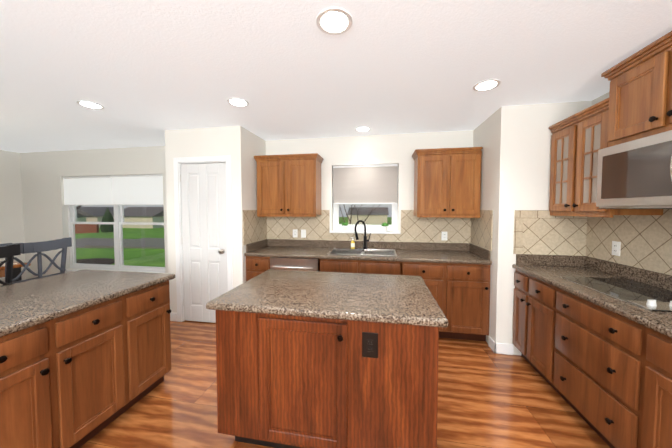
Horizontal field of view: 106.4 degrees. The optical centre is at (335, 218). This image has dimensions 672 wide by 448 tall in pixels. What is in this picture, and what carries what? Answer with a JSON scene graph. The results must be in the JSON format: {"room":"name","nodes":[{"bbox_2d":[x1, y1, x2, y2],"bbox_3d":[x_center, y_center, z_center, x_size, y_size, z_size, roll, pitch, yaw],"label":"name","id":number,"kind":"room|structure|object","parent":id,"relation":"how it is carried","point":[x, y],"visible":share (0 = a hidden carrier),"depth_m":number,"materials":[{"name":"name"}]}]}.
{"room":"kitchen","nodes":[
{"label":"kitchen","id":0,"kind":"room"},
{"bbox_2d":[0,150,25,285],"bbox_3d":[-6.222,0.166,1.621,0.160,2.460,5.930,0,2,10],"label":"wall","id":1,"kind":"structure","parent":0,"point":[11,219],"depth_m":4.38,"materials":[{"name":"white paint"}]},
{"bbox_2d":[165,126,245,312],"bbox_3d":[-1.655,0.106,3.207,1.050,2.460,0.110,0,2,10],"label":"wall","id":2,"kind":"structure","parent":0,"point":[214,141],"depth_m":3.10,"materials":[{"name":"white paint"}]},
{"bbox_2d":[170,313,176,320],"bbox_3d":[-2.136,1.267,3.592,0.014,0.109,0.644,0,2,10],"label":"baseboard","id":3,"kind":"structure","parent":2,"relation":"attached to","point":[172,315],"depth_m":3.26,"materials":[{"name":"white wood"}]},
{"bbox_2d":[173,155,232,321],"bbox_3d":[-1.657,0.282,3.206,0.794,2.106,0.126,0,2,10],"label":"door frame","id":4,"kind":"structure","parent":2,"relation":"attached to","point":[178,162],"depth_m":3.17,"materials":[{"name":"white wood"}]},
{"bbox_2d":[180,163,227,322],"bbox_3d":[-1.671,0.318,3.159,0.648,2.015,0.100,0,2,10],"label":"pantry door","id":5,"kind":"structure","parent":2,"relation":"in","point":[204,222],"depth_m":3.17,"materials":[{"name":"white paint"}]},
{"bbox_2d":[20,130,472,278],"bbox_3d":[-1.949,0.077,3.963,7.770,2.460,0.160,0,2,10],"label":"wall","id":6,"kind":"structure","parent":0,"point":[45,210],"depth_m":4.04,"materials":[{"name":"white paint"}]},
{"bbox_2d":[63,174,164,272],"bbox_3d":[-3.750,0.136,4.266,2.100,1.720,0.190,0,2,10],"label":"dining room window","id":7,"kind":"structure","parent":6,"relation":"in","point":[118,192],"depth_m":4.27,"materials":[{"name":"white plastic"}]},
{"bbox_2d":[63,174,162,204],"bbox_3d":[-3.754,-0.473,4.219,2.016,0.496,0.038,0,2,10],"label":"blind","id":8,"kind":"object","parent":7,"relation":"attached to","point":[147,189],"depth_m":4.20,"materials":[{"name":"white fabric"}]},
{"bbox_2d":[330,164,399,233],"bbox_3d":[0.402,-0.272,3.523,0.970,0.948,0.190,0,2,10],"label":"window","id":9,"kind":"structure","parent":6,"relation":"in","point":[375,184],"depth_m":3.49,"materials":[{"name":"white"}]},
{"bbox_2d":[342,223,347,230],"bbox_3d":[0.123,0.113,3.560,0.091,0.118,0.099,0,2,10],"label":"potted plant","id":10,"kind":"object","parent":9,"relation":"on","point":[345,228],"visible":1,"depth_m":3.53,"materials":[{"name":"white"}]},
{"bbox_2d":[333,164,397,203],"bbox_3d":[0.398,-0.473,3.492,0.886,0.541,0.038,0,2,10],"label":"blind","id":11,"kind":"object","parent":9,"relation":"in","point":[377,183],"depth_m":3.48,"materials":[{"name":"white fabric"}]},
{"bbox_2d":[381,223,388,231],"bbox_3d":[0.674,0.114,3.460,0.096,0.123,0.096,0,2,10],"label":"potted plant","id":12,"kind":"object","parent":9,"relation":"on","point":[384,228],"visible":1,"depth_m":3.44,"materials":[{"name":"white"}]},
{"bbox_2d":[245,129,265,209],"bbox_3d":[-1.135,0.097,3.456,0.110,2.460,0.560,0,2,10],"label":"wall","id":13,"kind":"structure","parent":0,"point":[255,145],"depth_m":3.30,"materials":[{"name":"white paint"}]},
{"bbox_2d":[0,0,671,152],"bbox_3d":[-2.066,-1.089,0.928,8.850,0.100,6.370,0,2,10],"label":"ceiling","id":14,"kind":"structure","parent":0,"point":[145,73],"depth_m":1.73,"materials":[{"name":"white paint"}]},
{"bbox_2d":[76,100,104,108],"bbox_3d":[-2.359,-1.092,2.416,0.195,0.006,0.195,-1,2,-29],"label":"recessed light","id":15,"kind":"object","parent":14,"relation":"in","point":[88,104],"depth_m":2.40,"materials":[{"name":"white"}]},
{"bbox_2d":[227,98,248,106],"bbox_3d":[-0.918,-1.089,2.357,0.195,0.006,0.195,-1,2,-29],"label":"recessed light","id":16,"kind":"object","parent":14,"relation":"in","point":[238,102],"depth_m":2.35,"materials":[{"name":"white"}]},
{"bbox_2d":[316,7,352,35],"bbox_3d":[-0.009,-1.051,1.346,0.195,0.006,0.195,-1,2,-14],"label":"recessed light","id":17,"kind":"object","parent":14,"relation":"in","point":[333,21],"depth_m":1.34,"materials":[{"name":"white"}]},
{"bbox_2d":[355,126,370,131],"bbox_3d":[0.336,-1.119,3.142,0.195,0.006,0.195,0,2,1],"label":"recessed light","id":18,"kind":"object","parent":14,"relation":"in","point":[363,128],"depth_m":3.15,"materials":[{"name":"white"}]},
{"bbox_2d":[473,79,500,91],"bbox_3d":[1.218,-1.077,2.035,0.195,0.006,0.195,-1,2,-14],"label":"recessed light","id":19,"kind":"object","parent":14,"relation":"in","point":[485,85],"depth_m":2.03,"materials":[{"name":"white"}]},
{"bbox_2d":[80,320,610,447],"bbox_3d":[-2.066,1.469,1.024,8.850,0.100,6.370,0,2,10],"label":"floor","id":20,"kind":"structure","parent":0,"point":[488,397],"depth_m":1.85,"materials":[{"name":"laminate"}]},
{"bbox_2d":[0,261,30,281],"bbox_3d":[-4.106,0.945,2.139,1.120,0.862,1.600,0,2,10],"label":"dining table","id":21,"kind":"object","parent":20,"relation":"on","point":[17,266],"visible":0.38,"depth_m":2.72,"materials":[{"name":"brown wood"}]},
{"bbox_2d":[0,237,71,286],"bbox_3d":[-3.187,0.798,2.304,0.685,1.143,1.042,0,2,4],"label":"dining chair","id":22,"kind":"object","parent":20,"relation":"on","point":[9,252],"visible":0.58,"depth_m":2.34,"materials":[{"name":"black wood"}]},
{"bbox_2d":[0,293,143,447],"bbox_3d":[-1.804,0.966,1.396,0.618,0.874,0.924,0,2,10],"label":"base cabinet","id":23,"kind":"object","parent":20,"relation":"on","point":[85,355],"depth_m":1.41,"materials":[{"name":"brown wood"}]},
{"bbox_2d":[0,269,174,336],"bbox_3d":[-2.017,0.525,1.046,0.947,0.042,2.350,0,2,10],"label":"countertop","id":24,"kind":"structure","parent":23,"relation":"on","point":[27,304],"depth_m":1.62,"materials":[{"name":"beige stone"}]},
{"bbox_2d":[140,281,170,395],"bbox_3d":[-1.711,0.946,1.927,0.618,0.874,0.462,0,2,10],"label":"base cabinet","id":25,"kind":"object","parent":20,"relation":"on","point":[155,332],"depth_m":1.95,"materials":[{"name":"brown wood"}]},
{"bbox_2d":[210,309,445,447],"bbox_3d":[-0.034,0.953,1.755,1.256,0.874,0.824,0,2,10],"label":"kitchen island","id":26,"kind":"object","parent":20,"relation":"on","point":[311,359],"depth_m":1.38,"materials":[{"name":"brown wood"}]},
{"bbox_2d":[206,269,448,326],"bbox_3d":[-0.031,0.498,1.757,1.336,0.042,0.845,0,2,10],"label":"island countertop","id":27,"kind":"structure","parent":26,"relation":"on","point":[371,297],"depth_m":1.56,"materials":[{"name":"beige stone"}]},
{"bbox_2d":[243,147,492,340],"bbox_3d":[0.291,0.254,3.155,2.832,2.166,0.670,0,2,10],"label":"kitchen cabinets","id":28,"kind":"object","parent":20,"relation":"on","point":[441,244],"depth_m":3.04,"materials":[{"name":"brown wood"}]},
{"bbox_2d":[351,237,354,248],"bbox_3d":[0.225,0.329,3.384,0.056,0.154,0.053,0,2,10],"label":"soap bottle","id":29,"kind":"object","parent":28,"relation":"on","point":[352,244],"visible":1,"depth_m":3.37,"materials":[{"name":"yellow plastic"}]},
{"bbox_2d":[512,31,671,447],"bbox_3d":[1.786,0.212,0.947,0.648,2.416,2.998,0,2,10],"label":"kitchen cabinets","id":30,"kind":"object","parent":20,"relation":"on","point":[592,317],"depth_m":1.69,"materials":[{"name":"brown wood"}]},
{"bbox_2d":[513,209,671,274],"bbox_3d":[1.799,0.181,0.944,0.620,0.449,2.998,0,2,10],"label":"backsplash","id":31,"kind":"structure","parent":30,"relation":"on","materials":[{"name":"tile"}]},
{"bbox_2d":[473,105,514,343],"bbox_3d":[1.740,0.119,2.857,0.120,2.460,0.750,0,2,10],"label":"wall","id":32,"kind":"structure","parent":0,"point":[493,135],"depth_m":2.52,"materials":[{"name":"white paint"}]},
{"bbox_2d":[509,101,591,354],"bbox_3d":[2.139,0.134,2.468,0.800,2.460,0.120,0,2,10],"label":"wall","id":33,"kind":"structure","parent":0,"point":[532,158],"depth_m":2.42,"materials":[{"name":"white paint"}]},
{"bbox_2d":[592,92,608,105],"bbox_3d":[1.998,0.234,-0.196,0.160,2.460,5.180,0,2,10],"label":"wall","id":34,"kind":"structure","parent":0,"point":[600,98],"depth_m":2.23,"materials":[{"name":"white paint"}]},
{"label":"outside","id":35,"kind":"structure","parent":0,"visible":0},
{"bbox_2d":[75,238,164,264],"bbox_3d":[-36.840,3.093,17.878,220.000,3.483,9.950,0,2,10],"label":"road","id":36,"kind":"structure","parent":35,"point":[142,244],"depth_m":15.32,"materials":[{"name":"grey asphalt"}]},
{"bbox_2d":[75,217,391,266],"bbox_3d":[-31.849,1.732,46.389,220.000,3.150,240.000,0,2,10],"label":"lawn","id":37,"kind":"structure","parent":35,"point":[148,232],"depth_m":13.48,"materials":[{"name":"green plant"}]},
{"bbox_2d":[100,207,113,231],"bbox_3d":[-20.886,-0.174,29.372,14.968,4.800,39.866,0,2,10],"label":"evergreen tree","id":38,"kind":"object","parent":37,"relation":"on","point":[104,227],"depth_m":29.93,"materials":[{"name":"green plant"}]},
{"bbox_2d":[76,204,380,262],"bbox_3d":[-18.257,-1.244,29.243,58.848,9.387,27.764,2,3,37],"label":"bare tree","id":39,"kind":"object","parent":37,"relation":"on","point":[77,207],"depth_m":7.61,"materials":[{"name":"brown plant"}]},
{"bbox_2d":[75,207,388,233],"bbox_3d":[-25.637,0.260,52.921,120.173,5.800,95.445,0,2,10],"label":"houses","id":40,"kind":"structure","parent":37,"relation":"on","point":[145,213],"depth_m":68.22,"materials":[{"name":"white"}]}
]}

